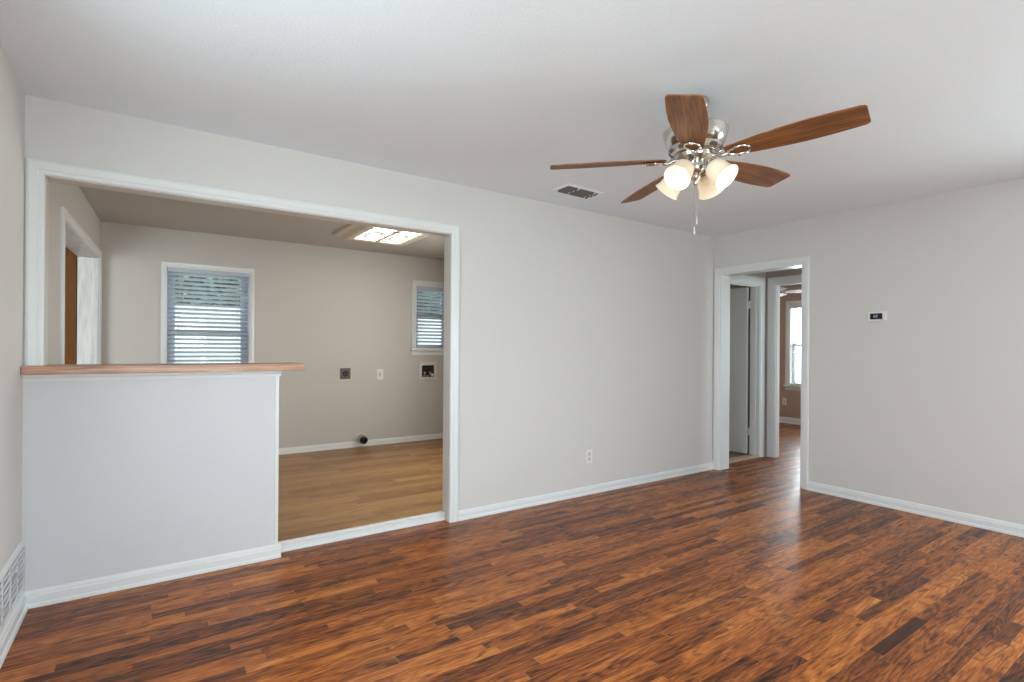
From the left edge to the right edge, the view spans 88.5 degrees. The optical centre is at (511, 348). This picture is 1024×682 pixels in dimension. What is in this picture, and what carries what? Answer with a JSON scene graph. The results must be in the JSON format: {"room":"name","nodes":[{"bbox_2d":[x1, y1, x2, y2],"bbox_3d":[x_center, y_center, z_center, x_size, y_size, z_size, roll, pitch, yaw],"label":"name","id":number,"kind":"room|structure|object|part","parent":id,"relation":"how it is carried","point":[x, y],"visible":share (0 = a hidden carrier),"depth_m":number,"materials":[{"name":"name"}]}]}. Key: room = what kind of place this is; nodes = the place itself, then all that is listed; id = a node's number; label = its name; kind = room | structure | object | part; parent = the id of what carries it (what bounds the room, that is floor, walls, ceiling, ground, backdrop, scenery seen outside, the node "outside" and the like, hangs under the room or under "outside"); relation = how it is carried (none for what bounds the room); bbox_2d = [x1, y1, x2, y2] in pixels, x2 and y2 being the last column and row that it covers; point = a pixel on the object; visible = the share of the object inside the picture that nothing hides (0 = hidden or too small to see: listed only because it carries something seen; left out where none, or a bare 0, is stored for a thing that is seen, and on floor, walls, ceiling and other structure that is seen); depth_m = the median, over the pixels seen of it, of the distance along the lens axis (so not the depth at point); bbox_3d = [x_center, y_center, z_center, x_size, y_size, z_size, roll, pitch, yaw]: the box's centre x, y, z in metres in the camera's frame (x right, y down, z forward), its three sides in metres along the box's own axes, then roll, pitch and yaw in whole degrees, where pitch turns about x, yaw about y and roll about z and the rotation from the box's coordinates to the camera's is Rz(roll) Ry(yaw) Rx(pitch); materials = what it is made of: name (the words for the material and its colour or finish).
{"room":"empty living room","nodes":[
{"label":"empty living room","id":0,"kind":"room"},
{"bbox_2d":[0,46,24,571],"bbox_3d":[-0.972,0.025,0.424,0.120,2.440,4.938,0,0,-34],"label":"wall","id":1,"kind":"structure","parent":0,"point":[12,95],"depth_m":2.27,"materials":[{"name":"beige paint"}]},
{"bbox_2d":[0,540,24,633],"bbox_3d":[-2.104,1.032,2.188,0.026,0.246,0.776,0,0,-34],"label":"air vent","id":2,"kind":"object","parent":1,"relation":"in","point":[12,576],"visible":1,"depth_m":2.27,"materials":[{"name":"white metal"}]},
{"bbox_2d":[0,591,27,668],"bbox_3d":[-0.954,1.202,0.515,0.027,0.085,4.818,0,0,-34],"label":"baseboard","id":3,"kind":"structure","parent":1,"relation":"attached to","point":[8,634],"depth_m":2.25,"materials":[{"name":"white wood"}]},
{"bbox_2d":[48,182,100,363],"bbox_3d":[-3.223,0.009,3.752,0.150,2.440,2.894,0,0,-32],"label":"wall","id":4,"kind":"structure","parent":0,"point":[71,197],"depth_m":3.28,"materials":[{"name":"beige paint"}]},
{"bbox_2d":[65,246,76,363],"bbox_3d":[-4.397,0.025,4.560,0.950,2.290,0.106,0,0,-34],"label":"door","id":5,"kind":"structure","parent":4,"relation":"in","point":[70,257],"depth_m":4.82,"materials":[{"name":"brown wood"}]},
{"bbox_2d":[60,206,101,363],"bbox_3d":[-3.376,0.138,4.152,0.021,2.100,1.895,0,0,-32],"label":"trim","id":6,"kind":"structure","parent":4,"relation":"attached to","point":[66,216],"depth_m":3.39,"materials":[{"name":"white wood"}]},
{"bbox_2d":[77,221,443,447],"bbox_3d":[-3.490,0.007,5.391,6.740,2.440,0.120,0,0,-34],"label":"wall","id":7,"kind":"structure","parent":0,"point":[327,310],"depth_m":6.13,"materials":[{"name":"beige paint"}]},
{"bbox_2d":[160,261,254,362],"bbox_3d":[-3.204,-0.152,5.557,0.954,1.452,0.170,0,0,-34],"label":"window","id":8,"kind":"structure","parent":7,"relation":"in","point":[164,324],"depth_m":5.49,"materials":[{"name":"white wood"}]},
{"bbox_3d":[-3.238,-0.489,5.610,0.746,0.670,0.030,0,0,-34],"label":"sash","id":9,"kind":"part","parent":8,"relation":"part of","materials":[{"name":"plastic"}]},
{"bbox_3d":[-3.223,0.141,5.581,0.746,0.670,0.030,0,0,-34],"label":"sash","id":10,"kind":"part","parent":8,"relation":"part of","materials":[{"name":"plastic"}]},
{"bbox_2d":[167,267,248,362],"bbox_3d":[-3.195,-0.176,5.544,0.740,1.293,0.064,0,0,-34],"label":"window blind","id":11,"kind":"object","parent":8,"relation":"attached to","point":[171,270],"visible":0.7,"depth_m":5.53,"materials":[{"name":"white plastic"}]},
{"bbox_3d":[-3.417,-0.165,5.397,0.003,1.237,0.057,0,0,-34],"label":"ladder cord","id":12,"kind":"part","parent":11,"relation":"part of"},
{"bbox_3d":[-3.191,-0.801,5.544,0.740,0.042,0.064,0,0,-34],"label":"head rail","id":13,"kind":"part","parent":11,"relation":"part of","materials":[{"name":"white plastic"}]},
{"bbox_2d":[340,368,350,378],"bbox_3d":[-2.004,0.299,6.328,0.122,0.130,0.017,0,0,-34],"label":"dryer outlet","id":14,"kind":"object","parent":7,"relation":"attached to","point":[345,373],"visible":1,"depth_m":6.32,"materials":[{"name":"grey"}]},
{"bbox_2d":[342,370,348,376],"bbox_3d":[-2.003,0.299,6.326,0.094,0.094,0.011,0,0,-34],"label":"socket","id":15,"kind":"object","parent":14,"relation":"attached to","point":[345,373],"depth_m":6.32,"materials":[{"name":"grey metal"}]},
{"bbox_2d":[279,433,442,454],"bbox_3d":[-2.357,1.160,6.091,3.826,0.070,0.016,0,0,-34],"label":"baseboard","id":16,"kind":"structure","parent":7,"relation":"attached to","point":[321,447],"depth_m":6.40,"materials":[{"name":"white wood"}]},
{"bbox_2d":[356,433,367,443],"bbox_3d":[-1.823,1.093,6.394,0.125,0.128,0.121,0,0,-34],"label":"vent duct","id":17,"kind":"object","parent":7,"relation":"attached to","point":[361,438],"visible":1,"depth_m":6.38,"materials":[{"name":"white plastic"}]},
{"bbox_2d":[377,369,382,379],"bbox_3d":[-1.652,0.322,6.574,0.085,0.130,0.011,0,0,-34],"label":"blank wall plate","id":18,"kind":"object","parent":7,"relation":"attached to","point":[379,371],"visible":1,"depth_m":6.57,"materials":[{"name":"white plastic"}]},
{"bbox_2d":[410,280,443,354],"bbox_3d":[-1.083,-0.405,7.009,0.613,0.977,0.170,0,0,-34],"label":"window","id":19,"kind":"structure","parent":7,"relation":"in","point":[414,283],"depth_m":6.88,"materials":[{"name":"white wood"}]},
{"bbox_3d":[-1.052,0.015,6.960,0.613,0.028,0.050,0,0,-34],"label":"sill","id":20,"kind":"part","parent":19,"relation":"part of","materials":[{"name":"white wood"}]},
{"bbox_2d":[416,286,443,346],"bbox_3d":[-1.072,-0.418,6.993,0.435,0.798,0.074,0,0,-34],"label":"window blind","id":21,"kind":"object","parent":19,"relation":"attached to","point":[423,288],"visible":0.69,"depth_m":6.99,"materials":[{"name":"white plastic"}]},
{"bbox_3d":[-1.072,-0.796,6.997,0.435,0.042,0.064,0,0,-34],"label":"head rail","id":22,"kind":"part","parent":21,"relation":"part of","materials":[{"name":"white plastic"}]},
{"bbox_3d":[-1.102,-0.225,7.034,0.441,0.423,0.030,0,0,-34],"label":"sash","id":23,"kind":"part","parent":19,"relation":"part of","materials":[{"name":"plastic"}]},
{"bbox_3d":[-1.119,-0.608,7.063,0.441,0.423,0.030,0,0,-34],"label":"sash","id":24,"kind":"part","parent":19,"relation":"part of","materials":[{"name":"plastic"}]},
{"bbox_2d":[419,362,436,380],"bbox_3d":[-1.111,0.298,6.944,0.260,0.240,0.032,0,0,-34],"label":"washer outlet box","id":25,"kind":"object","parent":7,"relation":"attached to","point":[427,370],"visible":1,"depth_m":6.94,"materials":[{"name":"plastic"}]},
{"bbox_2d":[278,438,442,540],"bbox_3d":[-1.650,1.200,4.821,4.096,0.001,2.910,0,0,-34],"label":"floor","id":26,"kind":"structure","parent":0,"point":[324,491],"depth_m":4.59,"materials":[{"name":"brown laminate"}]},
{"bbox_2d":[24,96,713,608],"bbox_3d":[-0.161,0.030,4.021,5.526,2.440,0.118,0,0,-34],"label":"wall","id":27,"kind":"structure","parent":0,"point":[580,331],"depth_m":3.63,"materials":[{"name":"beige paint"}]},
{"bbox_2d":[22,95,28,591],"bbox_3d":[-2.312,-0.025,2.496,0.012,2.360,0.004,0,0,-34],"label":"trim","id":28,"kind":"structure","parent":27,"relation":"attached to","point":[26,96],"depth_m":2.49,"materials":[{"name":"beige paint"}]},
{"bbox_2d":[22,371,281,381],"bbox_3d":[-1.873,0.143,2.851,1.141,0.034,0.132,0,0,-34],"label":"trim","id":29,"kind":"structure","parent":27,"relation":"attached to","point":[114,376],"depth_m":2.75,"materials":[{"name":"white wood"}]},
{"bbox_2d":[21,362,304,374],"bbox_3d":[-1.837,0.105,2.905,1.257,0.041,0.268,0,0,-34],"label":"bar","id":30,"kind":"object","parent":27,"relation":"on","point":[49,369],"visible":0.89,"depth_m":2.75,"materials":[{"name":"brown wood"}]},
{"bbox_2d":[24,158,459,522],"bbox_3d":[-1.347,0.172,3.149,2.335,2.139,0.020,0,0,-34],"label":"trim","id":31,"kind":"structure","parent":27,"relation":"attached to","point":[36,170],"depth_m":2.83,"materials":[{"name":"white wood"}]},
{"bbox_2d":[274,376,278,544],"bbox_3d":[-1.428,0.685,3.166,0.020,1.112,0.108,0,0,-34],"label":"trim","id":32,"kind":"structure","parent":27,"relation":"attached to","point":[276,377],"depth_m":3.12,"materials":[{"name":"white wood"}]},
{"bbox_2d":[278,511,444,552],"bbox_3d":[-0.969,1.214,3.518,1.140,0.060,0.043,0,0,-34],"label":"trim","id":33,"kind":"structure","parent":27,"relation":"attached to","point":[365,530],"depth_m":3.47,"materials":[{"name":"white wood"}]},
{"bbox_2d":[458,462,712,520],"bbox_3d":[0.865,1.222,4.670,3.046,0.070,0.020,0,0,-34],"label":"baseboard","id":34,"kind":"structure","parent":27,"relation":"attached to","point":[471,513],"depth_m":4.43,"materials":[{"name":"white wood"}]},
{"bbox_2d":[586,449,591,463],"bbox_3d":[0.666,0.931,4.539,0.072,0.116,0.009,0,0,-34],"label":"wall outlet","id":35,"kind":"object","parent":27,"relation":"attached to","point":[588,452],"visible":1,"depth_m":4.54,"materials":[{"name":"white plastic"}]},
{"bbox_2d":[0,0,1023,259],"bbox_3d":[-0.128,-1.230,2.852,9.400,0.080,8.160,0,0,-34],"label":"ceiling","id":36,"kind":"structure","parent":0,"point":[490,95],"depth_m":2.39,"materials":[{"name":"white paint"}]},
{"bbox_2d":[333,224,429,245],"bbox_3d":[-1.135,-1.167,5.157,0.833,0.060,1.430,0,0,-34],"label":"ceiling light","id":37,"kind":"object","parent":36,"relation":"attached to","point":[350,231],"visible":0.48,"depth_m":5.33,"materials":[{"name":"white plastic"}]},
{"bbox_3d":[-1.402,-1.145,5.314,0.170,0.006,0.380,0,0,-34],"label":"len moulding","id":38,"kind":"part","parent":37,"relation":"part of","materials":[{"name":"white plastic"}]},
{"bbox_3d":[-1.185,-1.143,5.463,0.170,0.006,0.380,0,0,-34],"label":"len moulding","id":39,"kind":"part","parent":37,"relation":"part of","materials":[{"name":"white plastic"}]},
{"bbox_2d":[553,184,602,198],"bbox_3d":[0.498,-1.176,3.955,0.358,0.018,0.184,0,0,-36],"label":"ceiling vent","id":40,"kind":"object","parent":36,"relation":"in","point":[570,189],"visible":1,"depth_m":3.92,"materials":[{"name":"white metal"}]},
{"bbox_2d":[550,94,870,234],"bbox_3d":[0.914,-0.863,2.527,1.302,0.638,1.346,0,0,-34],"label":"ceiling fan","id":41,"kind":"object","parent":36,"relation":"hanging from","point":[693,140],"visible":1,"depth_m":2.39,"materials":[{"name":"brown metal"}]},
{"bbox_3d":[0.460,-0.891,2.542,0.551,0.007,0.156,-2,12,5],"label":"blade","id":42,"kind":"part","parent":41,"relation":"part of","materials":[{"name":"brown wood"}]},
{"bbox_3d":[0.778,-0.896,2.915,0.156,0.007,0.551,-14,2,-13],"label":"blade","id":43,"kind":"part","parent":41,"relation":"part of","materials":[{"name":"brown wood"}]},
{"bbox_3d":[0.708,-0.891,2.524,0.171,0.031,0.081,-2,12,5],"label":"blade arm","id":44,"kind":"part","parent":41,"relation":"part of","materials":[{"name":"silver metal"}]},
{"bbox_3d":[0.786,-0.806,2.607,0.127,0.141,0.141,0,0,-34],"label":"lamp shade","id":45,"kind":"part","parent":41,"relation":"part of","materials":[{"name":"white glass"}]},
{"bbox_3d":[0.777,-0.806,2.422,0.141,0.141,0.127,0,0,-34],"label":"lamp shade","id":46,"kind":"part","parent":41,"relation":"part of","materials":[{"name":"white glass"}]},
{"bbox_3d":[0.785,-0.817,2.431,0.074,0.074,0.058,0,0,-34],"label":"bulb","id":47,"kind":"part","parent":41,"relation":"part of","materials":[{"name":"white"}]},
{"bbox_3d":[0.716,-0.903,2.125,0.156,0.007,0.551,12,5,22],"label":"blade","id":48,"kind":"part","parent":41,"relation":"part of","materials":[{"name":"brown wood"}]},
{"bbox_3d":[0.810,-0.896,2.355,0.081,0.031,0.171,12,5,22],"label":"blade arm","id":49,"kind":"part","parent":41,"relation":"part of","materials":[{"name":"silver metal"}]},
{"bbox_3d":[0.869,-0.709,2.503,0.004,0.260,0.004,0,0,-34],"label":"pull chain","id":50,"kind":"part","parent":41,"relation":"part of","materials":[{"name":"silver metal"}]},
{"bbox_3d":[0.971,-0.805,2.598,0.141,0.141,0.127,0,0,-34],"label":"lamp shade","id":51,"kind":"part","parent":41,"relation":"part of","materials":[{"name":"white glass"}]},
{"bbox_3d":[0.963,-0.805,2.413,0.127,0.141,0.141,0,0,-34],"label":"lamp shade","id":52,"kind":"part","parent":41,"relation":"part of","materials":[{"name":"white glass"}]},
{"bbox_3d":[0.954,-0.816,2.420,0.058,0.074,0.074,0,0,-34],"label":"bulb","id":53,"kind":"part","parent":41,"relation":"part of","materials":[{"name":"white glass"}]},
{"bbox_3d":[1.003,-0.901,2.400,0.171,0.031,0.081,-2,-13,41],"label":"blade arm","id":54,"kind":"part","parent":41,"relation":"part of","materials":[{"name":"silver metal"}]},
{"bbox_3d":[1.230,-0.910,2.728,0.551,0.007,0.156,-1,-13,-31],"label":"blade","id":55,"kind":"part","parent":41,"relation":"part of","materials":[{"name":"brown wood"}]},
{"bbox_3d":[1.192,-0.914,2.240,0.551,0.007,0.156,-2,-13,41],"label":"blade","id":56,"kind":"part","parent":41,"relation":"part of","materials":[{"name":"brown wood"}]},
{"bbox_2d":[0,422,1023,681],"bbox_3d":[2.414,1.268,4.025,9.552,0.001,6.800,0,0,-34],"label":"floor","id":57,"kind":"structure","parent":0,"point":[695,577],"depth_m":2.56,"materials":[{"name":"brown wood"}]},
{"bbox_2d":[729,451,748,457],"bbox_3d":[2.046,1.270,6.683,1.053,0.032,1.700,0,0,-34],"label":"floor","id":58,"kind":"structure","parent":0,"point":[732,454],"depth_m":6.25,"materials":[{"name":"brown wood"}]},
{"bbox_2d":[746,272,765,455],"bbox_3d":[2.578,0.049,6.008,0.953,2.440,0.115,0,0,-34],"label":"wall","id":59,"kind":"structure","parent":0,"point":[763,274],"depth_m":6.23,"materials":[{"name":"beige paint"}]},
{"bbox_2d":[729,287,750,452],"bbox_3d":[2.558,0.258,6.497,0.102,1.975,0.758,0,0,-41],"label":"door","id":60,"kind":"structure","parent":59,"relation":"in","point":[739,431],"depth_m":6.32,"materials":[{"name":"white paint"}]},
{"bbox_2d":[729,454,758,462],"bbox_3d":[2.562,1.259,5.986,0.736,0.020,0.112,0,0,-34],"label":"trim","id":61,"kind":"structure","parent":59,"relation":"attached to","point":[750,456],"depth_m":6.03,"materials":[{"name":"brown wood"}]},
{"bbox_2d":[730,275,765,456],"bbox_3d":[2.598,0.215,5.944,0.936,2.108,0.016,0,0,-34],"label":"trim","id":62,"kind":"structure","parent":59,"relation":"attached to","point":[760,281],"depth_m":6.17,"materials":[{"name":"white wood"}]},
{"bbox_2d":[730,268,801,455],"bbox_3d":[3.249,0.054,5.956,0.095,2.440,4.550,0,0,-34],"label":"wall","id":63,"kind":"structure","parent":0,"point":[796,271],"depth_m":6.22,"materials":[{"name":"beige paint"}]},
{"bbox_2d":[767,274,801,457],"bbox_3d":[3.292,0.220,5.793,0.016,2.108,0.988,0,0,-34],"label":"trim","id":64,"kind":"structure","parent":63,"relation":"attached to","point":[772,281],"depth_m":6.16,"materials":[{"name":"white wood"}]},
{"bbox_2d":[779,284,801,418],"bbox_3d":[5.661,0.091,7.853,0.120,2.400,4.350,0,0,-34],"label":"wall","id":65,"kind":"structure","parent":0,"point":[792,409],"depth_m":9.10,"materials":[{"name":"beige paint"}]},
{"bbox_2d":[782,398,786,404],"bbox_3d":[4.718,0.914,9.105,0.009,0.116,0.072,0,0,-34],"label":"wall outlet","id":66,"kind":"object","parent":65,"relation":"attached to","point":[784,400],"visible":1,"depth_m":9.10,"materials":[{"name":"white plastic"}]},
{"bbox_2d":[779,416,800,424],"bbox_3d":[5.592,1.240,7.811,0.028,0.100,4.150,0,0,-34],"label":"baseboard","id":67,"kind":"structure","parent":65,"relation":"attached to","point":[788,420],"depth_m":9.01,"materials":[{"name":"white wood"}]},
{"bbox_2d":[783,300,800,390],"bbox_3d":[5.061,-0.053,8.685,0.170,1.530,1.072,0,0,-34],"label":"window","id":68,"kind":"structure","parent":65,"relation":"in","point":[789,364],"depth_m":9.04,"materials":[{"name":"white wood"}]},
{"bbox_3d":[5.007,0.642,8.651,0.050,0.028,1.072,0,0,-34],"label":"sill","id":69,"kind":"part","parent":68,"relation":"part of","materials":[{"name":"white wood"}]},
{"bbox_3d":[5.117,-0.384,8.721,0.030,0.693,0.878,0,0,-34],"label":"sash","id":70,"kind":"part","parent":68,"relation":"part of","materials":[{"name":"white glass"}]},
{"bbox_2d":[791,305,800,384],"bbox_3d":[5.045,-0.060,8.673,0.074,1.338,0.872,0,0,-34],"label":"window blind","id":71,"kind":"object","parent":68,"relation":"attached to","point":[799,333],"visible":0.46,"depth_m":8.95,"materials":[{"name":"white plastic"}]},
{"bbox_3d":[5.084,0.268,8.702,0.030,0.693,0.878,0,0,-34],"label":"sash","id":72,"kind":"part","parent":68,"relation":"part of","materials":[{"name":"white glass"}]},
{"bbox_2d":[713,177,1023,524],"bbox_3d":[3.559,0.056,3.590,0.163,2.440,5.036,0,0,-34],"label":"wall","id":73,"kind":"structure","parent":0,"point":[923,404],"depth_m":4.05,"materials":[{"name":"beige paint"}]},
{"bbox_2d":[713,256,809,489],"bbox_3d":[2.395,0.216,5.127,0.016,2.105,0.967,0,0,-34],"label":"trim","id":74,"kind":"structure","parent":73,"relation":"attached to","point":[805,261],"depth_m":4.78,"materials":[{"name":"white wood"}]},
{"bbox_2d":[868,311,886,320],"bbox_3d":[2.973,-0.263,4.280,0.028,0.076,0.136,0,0,-34],"label":"thermostat","id":75,"kind":"object","parent":73,"relation":"attached to","point":[872,316],"visible":1,"depth_m":4.26,"materials":[{"name":"white plastic"}]},
{"bbox_2d":[807,481,1023,537],"bbox_3d":[3.746,1.238,3.144,0.020,0.080,3.840,0,0,-34],"label":"baseboard","id":76,"kind":"structure","parent":73,"relation":"attached to","point":[991,524],"depth_m":4.01,"materials":[{"name":"white wood"}]},
{"bbox_3d":[4.451,-1.128,7.017,3.075,0.080,4.350,0,0,-34],"label":"ceiling","id":77,"kind":"structure","parent":0,"visible":0},
{"bbox_2d":[780,287,801,296],"bbox_3d":[3.834,-0.902,7.893,1.217,0.380,1.210,0,0,-34],"label":"ceiling fan","id":78,"kind":"object","parent":77,"relation":"hanging from","point":[782,292],"visible":0.09,"depth_m":7.71,"materials":[{"name":"silver metal"}]},
{"bbox_3d":[4.186,-0.838,7.676,0.460,0.007,0.132,0,-13,28],"label":"blade","id":79,"kind":"part","parent":78,"relation":"part of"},
{"label":"outside","id":80,"kind":"structure","parent":0,"visible":0},
{"bbox_3d":[2.676,1.570,6.692,40.000,0.100,36.000,0,0,-34],"label":"ground","id":81,"kind":"structure","parent":80,"visible":0},
{"bbox_2d":[175,275,239,305],"bbox_3d":[-7.809,-0.880,12.319,4.283,4.665,4.383,0,0,-34],"label":"tree","id":82,"kind":"object","parent":81,"relation":"on","point":[175,275],"visible":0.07,"depth_m":11.36,"materials":[{"name":"green plant"}]},
{"bbox_2d":[175,306,440,362],"bbox_3d":[-4.783,0.318,11.393,23.000,2.300,0.200,0,0,-34],"label":"wall","id":83,"kind":"structure","parent":81,"relation":"on","point":[189,341],"depth_m":10.47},
{"bbox_2d":[417,292,439,314],"bbox_3d":[-2.821,-1.018,16.283,4.825,5.011,4.994,0,0,-34],"label":"tree","id":84,"kind":"object","parent":81,"relation":"on","point":[417,292],"visible":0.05,"depth_m":14.78,"materials":[{"name":"green plant"}]}
]}

